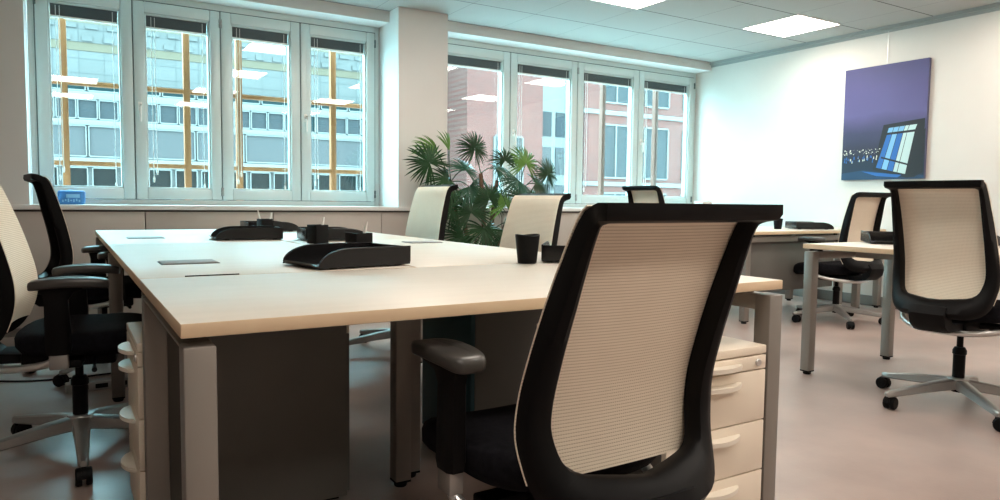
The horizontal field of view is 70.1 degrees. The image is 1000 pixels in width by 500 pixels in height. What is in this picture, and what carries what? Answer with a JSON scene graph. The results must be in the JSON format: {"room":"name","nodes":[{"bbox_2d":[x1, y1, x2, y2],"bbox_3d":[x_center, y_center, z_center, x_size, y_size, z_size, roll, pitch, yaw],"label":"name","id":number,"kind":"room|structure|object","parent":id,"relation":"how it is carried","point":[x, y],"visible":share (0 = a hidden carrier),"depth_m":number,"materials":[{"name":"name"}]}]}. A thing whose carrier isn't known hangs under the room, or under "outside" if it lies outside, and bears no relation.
{"room":"open-plan office","nodes":[
{"label":"open-plan office","id":0,"kind":"room"},
{"bbox_2d":[0,0,32,203],"bbox_3d":[-4.968,-1.186,4.017,3.838,1.820,0.560,-2,5,-31],"label":"wall pier","id":1,"kind":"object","parent":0,"point":[15,136],"visible":1,"depth_m":4.76,"materials":[{"name":"paint"}]},
{"bbox_2d":[190,0,389,27],"bbox_3d":[-2.221,-2.086,5.747,2.697,0.195,0.360,-2,5,-31],"label":"beam","id":2,"kind":"structure","parent":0,"point":[316,9],"depth_m":6.02,"materials":[{"name":"paint"}]},
{"bbox_2d":[379,6,447,206],"bbox_3d":[-0.824,-1.310,6.542,0.477,1.820,0.560,-2,5,-31],"label":"wall column","id":3,"kind":"structure","parent":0,"point":[413,46],"depth_m":6.30,"materials":[{"name":"paint"}]},
{"bbox_2d":[0,292,999,499],"bbox_3d":[0.255,0.881,2.057,11.010,0.120,10.100,-2,5,-31],"label":"floor","id":4,"kind":"structure","parent":0,"point":[837,439],"depth_m":3.04,"materials":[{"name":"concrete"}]},
{"bbox_2d":[0,372,125,381],"bbox_3d":[-2.317,0.666,3.827,1.232,0.010,0.329,1,4,-2],"label":"cable","id":5,"kind":"object","parent":4,"relation":"on","point":[110,372],"visible":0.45,"depth_m":3.68,"materials":[{"name":"black plastic"}]},
{"bbox_2d":[0,185,141,486],"bbox_3d":[-1.553,0.236,2.637,0.732,1.046,0.769,-1,4,-24],"label":"office chair","id":6,"kind":"object","parent":4,"relation":"on","point":[67,336],"visible":0.9,"depth_m":2.53,"materials":[{"name":"black plastic"}]},
{"bbox_2d":[23,173,141,386],"bbox_3d":[-2.191,0.128,3.952,0.779,1.069,0.715,-2,5,-38],"label":"office chair","id":7,"kind":"object","parent":4,"relation":"on","point":[61,249],"visible":0.5,"depth_m":3.71,"materials":[{"name":"black plastic"}]},
{"bbox_2d":[65,375,127,393],"bbox_3d":[-1.990,0.670,3.568,0.320,0.045,0.072,-2,5,-35],"label":"power strip","id":8,"kind":"object","parent":4,"relation":"on","point":[101,383],"visible":0.57,"depth_m":3.53,"materials":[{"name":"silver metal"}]},
{"bbox_2d":[95,383,107,387],"bbox_3d":[-1.976,0.672,3.536,0.055,0.022,0.003,-2,5,-35],"label":"socket","id":9,"kind":"object","parent":8,"relation":"attached to","point":[101,385],"depth_m":3.53,"materials":[{"name":"black plastic"}]},
{"bbox_2d":[95,229,281,401],"bbox_3d":[-1.873,0.280,4.175,0.803,0.744,1.591,-2,5,-31],"label":"desk","id":10,"kind":"object","parent":4,"relation":"on","point":[104,237],"visible":0.31,"depth_m":3.58,"materials":[{"name":"laminate"}]},
{"bbox_2d":[209,226,282,239],"bbox_3d":[-1.363,-0.092,3.814,0.345,0.065,0.256,-1,4,-27],"label":"tray","id":11,"kind":"object","parent":10,"relation":"on","point":[229,232],"visible":1,"depth_m":3.72,"materials":[{"name":"black plastic"}]},
{"bbox_2d":[118,322,349,499],"bbox_3d":[-0.848,0.514,2.264,0.636,0.560,0.380,-2,5,-31],"label":"drawer pedestal","id":12,"kind":"object","parent":4,"relation":"on","point":[133,461],"visible":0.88,"depth_m":2.06,"materials":[{"name":"beige laminate"}]},
{"bbox_2d":[108,241,412,499],"bbox_3d":[-1.039,0.382,2.813,0.804,0.744,1.591,-2,5,-31],"label":"desk","id":13,"kind":"object","parent":4,"relation":"on","point":[282,395],"visible":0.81,"depth_m":2.16,"materials":[{"name":"laminate"}]},
{"bbox_2d":[283,242,410,268],"bbox_3d":[-0.512,0.017,2.362,0.345,0.065,0.256,-3,5,-41],"label":"tray","id":14,"kind":"object","parent":13,"relation":"on","point":[352,254],"visible":1,"depth_m":2.33,"materials":[{"name":"black plastic"}]},
{"bbox_2d":[345,232,372,242],"bbox_3d":[-0.535,-0.020,2.704,0.074,0.092,0.074,4,5,43],"label":"pen cup","id":15,"kind":"object","parent":13,"relation":"on","point":[350,236],"visible":0.41,"depth_m":2.68,"materials":[{"name":"black plastic"}]},
{"bbox_2d":[363,221,367,232],"bbox_3d":[-0.522,-0.045,2.717,0.038,0.131,0.011,1,4,-1],"label":"pen","id":16,"kind":"object","parent":15,"relation":"in","point":[366,223],"visible":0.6,"depth_m":2.71,"materials":[{"name":"white plastic"}]},
{"bbox_2d":[278,231,423,364],"bbox_3d":[-1.188,0.259,4.592,0.786,0.744,1.591,-2,5,-31],"label":"desk","id":17,"kind":"object","parent":4,"relation":"on","point":[287,235],"visible":0.06,"depth_m":4.14,"materials":[{"name":"laminate"}]},
{"bbox_2d":[257,219,272,225],"bbox_3d":[-1.468,-0.149,4.449,0.074,0.092,0.074,-3,5,-41],"label":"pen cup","id":18,"kind":"object","parent":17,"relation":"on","point":[260,222],"visible":0.41,"depth_m":4.42,"materials":[{"name":"black plastic"}]},
{"bbox_2d":[240,221,297,230],"bbox_3d":[-1.548,-0.162,4.811,0.345,0.065,0.256,-2,5,-31],"label":"tray","id":19,"kind":"object","parent":17,"relation":"on","point":[287,226],"visible":0.57,"depth_m":4.74,"materials":[{"name":"black plastic"}]},
{"bbox_2d":[297,227,362,239],"bbox_3d":[-0.902,-0.090,3.860,0.345,0.065,0.256,-1,4,-25],"label":"tray","id":20,"kind":"object","parent":17,"relation":"on","point":[335,233],"visible":0.57,"depth_m":3.75,"materials":[{"name":"black plastic"}]},
{"bbox_2d":[349,184,457,344],"bbox_3d":[-0.663,0.112,4.507,0.756,1.061,0.761,-2,5,-36],"label":"office chair","id":21,"kind":"object","parent":4,"relation":"on","point":[427,219],"visible":0.34,"depth_m":4.57,"materials":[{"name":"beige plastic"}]},
{"bbox_2d":[287,238,545,477],"bbox_3d":[-0.355,0.361,3.230,0.786,0.744,1.591,-2,5,-31],"label":"desk","id":22,"kind":"object","parent":4,"relation":"on","point":[505,339],"visible":0.25,"depth_m":2.69,"materials":[{"name":"laminate"}]},
{"bbox_2d":[307,224,328,243],"bbox_3d":[-0.901,-0.079,3.521,0.074,0.092,0.074,4,5,38],"label":"pen cup","id":23,"kind":"object","parent":22,"relation":"on","point":[316,233],"visible":0.89,"depth_m":3.50,"materials":[{"name":"black plastic"}]},
{"bbox_2d":[541,241,564,261],"bbox_3d":[0.299,0.004,2.686,0.256,0.065,0.345,1,4,9],"label":"tray","id":24,"kind":"object","parent":22,"relation":"on","point":[549,253],"visible":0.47,"depth_m":2.53,"materials":[{"name":"black plastic"}]},
{"bbox_2d":[139,262,782,499],"bbox_3d":[-0.075,0.451,1.998,1.598,0.740,0.792,-2,5,-31],"label":"desk","id":25,"kind":"object","parent":4,"relation":"on","point":[192,310],"visible":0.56,"depth_m":1.67,"materials":[{"name":"laminate"}]},
{"bbox_2d":[515,234,539,263],"bbox_3d":[0.096,-0.005,2.510,0.088,0.104,0.088,-2,5,-31],"label":"tumbler","id":26,"kind":"object","parent":25,"relation":"on","point":[527,245],"visible":1,"depth_m":2.48,"materials":[{"name":"black plastic"}]},
{"bbox_2d":[403,130,556,246],"bbox_3d":[-0.100,-0.262,6.285,1.569,1.580,0.419,-2,5,-33],"label":"fan palm","id":27,"kind":"object","parent":4,"relation":"on","point":[479,197],"visible":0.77,"depth_m":6.12,"materials":[{"name":"green plant"}]},
{"bbox_2d":[499,193,570,251],"bbox_3d":[-0.036,0.202,3.722,0.775,1.003,0.738,-3,5,-40],"label":"office chair","id":28,"kind":"object","parent":4,"relation":"on","point":[528,213],"visible":0.15,"depth_m":3.84,"materials":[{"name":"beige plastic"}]},
{"bbox_2d":[411,203,782,499],"bbox_3d":[0.114,0.372,1.594,0.747,0.956,0.794,-2,5,-32],"label":"office chair","id":29,"kind":"object","parent":4,"relation":"on","point":[618,373],"visible":1,"depth_m":1.40,"materials":[{"name":"fabric"}]},
{"bbox_2d":[622,186,664,202],"bbox_3d":[1.437,0.013,6.053,0.780,1.096,0.736,-2,5,-32],"label":"office chair","id":30,"kind":"object","parent":4,"relation":"on","point":[636,194],"visible":0.1,"depth_m":5.87,"materials":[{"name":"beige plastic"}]},
{"bbox_2d":[537,323,765,499],"bbox_3d":[0.443,0.535,2.178,0.380,0.560,0.636,-2,5,-31],"label":"drawer pedestal","id":31,"kind":"object","parent":4,"relation":"on","point":[738,378],"visible":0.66,"depth_m":1.97,"materials":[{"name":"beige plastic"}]},
{"bbox_2d":[739,226,842,323],"bbox_3d":[2.091,0.159,6.649,1.351,0.740,1.591,-2,5,-31],"label":"desk","id":32,"kind":"object","parent":4,"relation":"on","point":[773,253],"visible":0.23,"depth_m":5.97,"materials":[{"name":"laminate"}]},
{"bbox_2d":[773,218,782,228],"bbox_3d":[2.467,-0.233,6.321,0.082,0.096,0.082,-2,5,-31],"label":"tumbler","id":33,"kind":"object","parent":32,"relation":"on","point":[777,223],"visible":0.77,"depth_m":6.29,"materials":[{"name":"black plastic"}]},
{"bbox_2d":[785,221,833,229],"bbox_3d":[2.795,-0.222,6.426,0.345,0.065,0.256,1,4,1],"label":"tray","id":34,"kind":"object","parent":32,"relation":"on","point":[788,224],"visible":1,"depth_m":6.30,"materials":[{"name":"black plastic"}]},
{"bbox_2d":[785,227,885,307],"bbox_3d":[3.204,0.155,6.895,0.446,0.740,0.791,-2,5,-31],"label":"desk","id":35,"kind":"object","parent":4,"relation":"on","point":[876,289],"visible":0.3,"depth_m":6.68,"materials":[{"name":"metal"}]},
{"bbox_2d":[792,192,890,328],"bbox_3d":[2.772,0.060,5.859,0.748,1.060,0.756,-1,4,-26],"label":"office chair","id":36,"kind":"object","parent":4,"relation":"on","point":[864,210],"visible":0.74,"depth_m":5.66,"materials":[{"name":"black plastic"}]},
{"bbox_2d":[800,242,999,373],"bbox_3d":[2.483,0.373,3.566,0.861,0.740,1.606,-2,5,-31],"label":"desk","id":37,"kind":"object","parent":4,"relation":"on","point":[839,249],"visible":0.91,"depth_m":4.02,"materials":[{"name":"laminate"}]},
{"bbox_2d":[860,230,892,243],"bbox_3d":[2.263,-0.072,4.138,0.256,0.065,0.345,2,4,19],"label":"tray","id":38,"kind":"object","parent":37,"relation":"on","point":[873,237],"visible":0.55,"depth_m":4.29,"materials":[{"name":"black plastic"}]},
{"bbox_2d":[876,180,999,431],"bbox_3d":[2.176,0.216,3.395,0.778,1.068,0.764,-2,5,-35],"label":"office chair","id":39,"kind":"object","parent":4,"relation":"on","point":[946,274],"visible":1,"depth_m":3.21,"materials":[{"name":"beige fabric"}]},
{"bbox_2d":[448,21,711,73],"bbox_3d":[0.873,-2.179,7.632,3.598,0.195,0.360,-2,5,-31],"label":"beam","id":40,"kind":"structure","parent":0,"point":[461,31],"depth_m":7.39,"materials":[{"name":"paint"}]},
{"bbox_2d":[320,0,999,61],"bbox_3d":[0.445,-1.823,1.612,11.010,0.100,9.490,-2,5,-31],"label":"ceiling","id":41,"kind":"structure","parent":0,"point":[699,30],"depth_m":6.38,"materials":[{"name":"tile"}]},
{"bbox_2d":[592,0,664,8],"bbox_3d":[1.076,-2.039,5.688,0.620,0.006,0.620,-2,5,-31],"label":"recessed light","id":42,"kind":"object","parent":41,"relation":"in","point":[634,4],"visible":1,"depth_m":5.91,"materials":[{"name":"white plastic"}]},
{"bbox_2d":[741,14,841,36],"bbox_3d":[2.714,-2.086,6.651,0.620,0.006,0.620,-2,5,-31],"label":"recessed light","id":43,"kind":"object","parent":41,"relation":"in","point":[795,24],"visible":1,"depth_m":6.63,"materials":[{"name":"white plastic"}]},
{"bbox_2d":[692,11,999,299],"bbox_3d":[4.963,-0.664,4.644,0.200,2.720,9.800,-2,5,-31],"label":"wall","id":44,"kind":"structure","parent":0,"point":[768,130],"depth_m":7.21,"materials":[{"name":"paint"}]},
{"bbox_2d":[769,289,897,309],"bbox_3d":[4.935,0.655,4.550,0.014,0.100,9.100,-2,5,-31],"label":"baseboard","id":45,"kind":"structure","parent":44,"relation":"attached to","point":[821,294],"depth_m":7.16,"materials":[{"name":"grey plastic"}]},
{"bbox_2d":[710,2,999,67],"bbox_3d":[4.906,-1.885,4.453,0.035,0.058,9.290,-2,5,-31],"label":"trim","id":46,"kind":"structure","parent":44,"relation":"attached to","point":[993,7],"depth_m":6.76,"materials":[{"name":"silver metal"}]},
{"bbox_2d":[841,32,931,179],"bbox_3d":[3.587,-1.346,6.641,0.034,1.371,0.790,-2,5,-31],"label":"picture","id":47,"kind":"object","parent":44,"relation":"attached to","point":[886,107],"visible":1,"depth_m":6.61,"materials":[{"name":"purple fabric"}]},
{"bbox_3d":[-2.122,0.098,5.918,10.610,0.865,0.450,-2,5,-31],"label":"wall","id":48,"kind":"structure","parent":0,"visible":0},
{"bbox_2d":[3,328,21,337],"bbox_3d":[-1.983,0.517,5.712,10.610,0.060,0.100,-2,5,-31],"label":"baseboard","id":49,"kind":"structure","parent":48,"relation":"attached to","point":[12,333],"depth_m":4.84,"materials":[{"name":"grey plastic"}]},
{"bbox_2d":[2,212,144,328],"bbox_3d":[-3.144,0.129,4.955,1.214,0.792,0.130,-2,5,-31],"label":"trim","id":50,"kind":"structure","parent":48,"relation":"attached to","point":[82,226],"depth_m":4.98,"materials":[{"name":"laminate"}]},
{"bbox_2d":[26,0,378,205],"bbox_3d":[-2.264,-1.183,5.861,2.689,1.625,0.166,-2,5,-31],"label":"window","id":51,"kind":"structure","parent":48,"relation":"in","point":[220,24],"depth_m":5.79,"materials":[{"name":"silver metal"}]},
{"bbox_2d":[49,3,116,21],"bbox_3d":[-3.107,-1.776,5.324,0.438,0.090,0.023,-2,5,-31],"label":"blind","id":52,"kind":"object","parent":51,"relation":"attached to","point":[74,11],"depth_m":5.31,"materials":[{"name":"grey"}]},
{"bbox_2d":[146,15,206,33],"bbox_3d":[-2.566,-1.792,5.654,0.443,0.090,0.023,-2,5,-31],"label":"blind","id":53,"kind":"object","parent":51,"relation":"attached to","point":[156,22],"depth_m":5.64,"materials":[{"name":"grey"}]},
{"bbox_2d":[232,27,287,43],"bbox_3d":[-2.017,-1.808,5.988,0.456,0.090,0.023,-2,5,-31],"label":"blind","id":54,"kind":"object","parent":51,"relation":"attached to","point":[254,34],"depth_m":5.98,"materials":[{"name":"grey"}]},
{"bbox_2d":[311,37,363,52],"bbox_3d":[-1.448,-1.825,6.335,0.488,0.090,0.023,-2,5,-31],"label":"blind","id":55,"kind":"object","parent":51,"relation":"attached to","point":[334,44],"depth_m":6.32,"materials":[{"name":"grey"}]},
{"bbox_2d":[145,212,272,229],"bbox_3d":[-2.233,0.101,5.510,0.909,0.792,0.130,-2,5,-31],"label":"trim","id":56,"kind":"structure","parent":48,"relation":"attached to","point":[153,220],"depth_m":5.38,"materials":[{"name":"paint"}]},
{"bbox_2d":[11,204,582,210],"bbox_3d":[-2.062,-0.344,5.798,10.610,0.034,0.560,-2,5,-31],"label":"trim","id":57,"kind":"structure","parent":48,"relation":"attached to","point":[14,206],"depth_m":5.44,"materials":[{"name":"white laminate"}]},
{"bbox_2d":[57,189,85,204],"bbox_3d":[-3.081,-0.381,5.124,0.168,0.107,0.092,-1,4,-25],"label":"pack","id":58,"kind":"object","parent":57,"relation":"on","point":[69,196],"visible":0.95,"depth_m":5.09,"materials":[{"name":"blue plastic"}]},
{"bbox_2d":[694,201,712,203],"bbox_3d":[2.372,-0.526,8.308,0.176,0.088,0.126,-2,5,-35],"label":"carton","id":59,"kind":"object","parent":57,"relation":"on","point":[696,202],"visible":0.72,"depth_m":8.26,"materials":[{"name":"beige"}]},
{"bbox_2d":[14,210,580,212],"bbox_3d":[-1.970,-0.309,5.649,10.610,0.014,0.115,-2,5,-31],"label":"trim","id":60,"kind":"structure","parent":48,"relation":"attached to","point":[14,210],"depth_m":5.43,"materials":[{"name":"grey"}]},
{"bbox_2d":[273,212,380,232],"bbox_3d":[-1.452,0.078,5.986,0.909,0.792,0.130,-2,5,-31],"label":"trim","id":61,"kind":"structure","parent":48,"relation":"attached to","point":[353,220],"depth_m":5.94,"materials":[{"name":"paint"}]},
{"bbox_2d":[381,212,501,244],"bbox_3d":[-0.540,0.051,6.541,1.214,0.792,0.130,-2,5,-31],"label":"trim","id":62,"kind":"structure","parent":48,"relation":"attached to","point":[393,223],"depth_m":6.24,"materials":[{"name":"paint"}]},
{"bbox_2d":[501,213,578,245],"bbox_3d":[0.501,0.019,7.176,1.214,0.792,0.130,-2,5,-31],"label":"trim","id":63,"kind":"structure","parent":48,"relation":"attached to","point":[568,220],"depth_m":7.18,"materials":[{"name":"laminate"}]},
{"bbox_2d":[448,38,695,207],"bbox_3d":[0.829,-1.275,7.746,3.590,1.625,0.166,-2,5,-31],"label":"window","id":64,"kind":"structure","parent":48,"relation":"in","point":[510,62],"depth_m":7.74,"materials":[{"name":"silver metal"}]},
{"bbox_2d":[448,55,500,69],"bbox_3d":[-0.292,-1.860,7.039,0.689,0.090,0.023,-2,5,-31],"label":"blind","id":65,"kind":"object","parent":64,"relation":"attached to","point":[483,62],"depth_m":7.06,"materials":[{"name":"grey"}]},
{"bbox_2d":[518,64,568,77],"bbox_3d":[0.452,-1.882,7.492,0.664,0.090,0.023,-2,5,-31],"label":"blind","id":66,"kind":"object","parent":64,"relation":"attached to","point":[540,70],"depth_m":7.48,"materials":[{"name":"grey"}]},
{"bbox_2d":[584,73,630,85],"bbox_3d":[1.192,-1.905,7.944,0.684,0.090,0.023,-2,5,-31],"label":"blind","id":67,"kind":"object","parent":64,"relation":"attached to","point":[613,79],"depth_m":7.94,"materials":[{"name":"grey"}]},
{"bbox_2d":[644,81,686,92],"bbox_3d":[1.944,-1.927,8.402,0.689,0.090,0.023,-2,5,-31],"label":"blind","id":68,"kind":"object","parent":64,"relation":"attached to","point":[662,86],"depth_m":8.40,"materials":[{"name":"grey"}]},
{"label":"outside","id":69,"kind":"structure","parent":0,"visible":0},
{"bbox_2d":[598,84,605,194],"bbox_3d":[1.194,-1.349,8.336,0.050,1.740,0.060,-2,5,-31],"label":"post","id":70,"kind":"object","parent":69,"point":[602,104],"visible":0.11,"depth_m":8.32,"materials":[{"name":"white metal"}]},
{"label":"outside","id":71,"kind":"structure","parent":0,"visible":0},
{"bbox_2d":[650,91,658,185],"bbox_3d":[1.902,-1.370,8.768,0.050,1.740,0.060,-2,5,-31],"label":"post","id":72,"kind":"object","parent":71,"point":[655,99],"visible":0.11,"depth_m":8.75,"materials":[{"name":"white metal"}]},
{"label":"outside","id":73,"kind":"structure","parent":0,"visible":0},
{"bbox_3d":[-9.116,4.609,34.720,140.000,0.200,54.600,-2,5,-31],"label":"street","id":74,"kind":"object","parent":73,"visible":0},
{"bbox_2d":[26,4,370,201],"bbox_3d":[-13.559,-1.483,24.793,20.400,13.200,10.100,-2,5,-31],"label":"office building","id":75,"kind":"structure","parent":74,"relation":"on","point":[91,46],"depth_m":21.35,"materials":[{"name":"painted metal"},{"name":"glass"},{"name":"concrete"}]},
{"bbox_2d":[447,66,683,203],"bbox_3d":[20.990,-2.799,44.061,58.500,14.000,11.100,-2,5,-31],"label":"brick building","id":76,"kind":"structure","parent":74,"relation":"on","point":[472,93],"depth_m":26.66,"materials":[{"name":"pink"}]},
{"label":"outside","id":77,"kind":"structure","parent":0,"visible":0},
{"bbox_2d":[31,18,362,200],"bbox_3d":[-2.418,-1.240,6.136,3.000,1.740,0.060,-2,5,-31],"label":"scaffolding","id":78,"kind":"object","parent":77,"point":[186,92],"visible":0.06,"depth_m":6.01,"materials":[{"name":"metal"}]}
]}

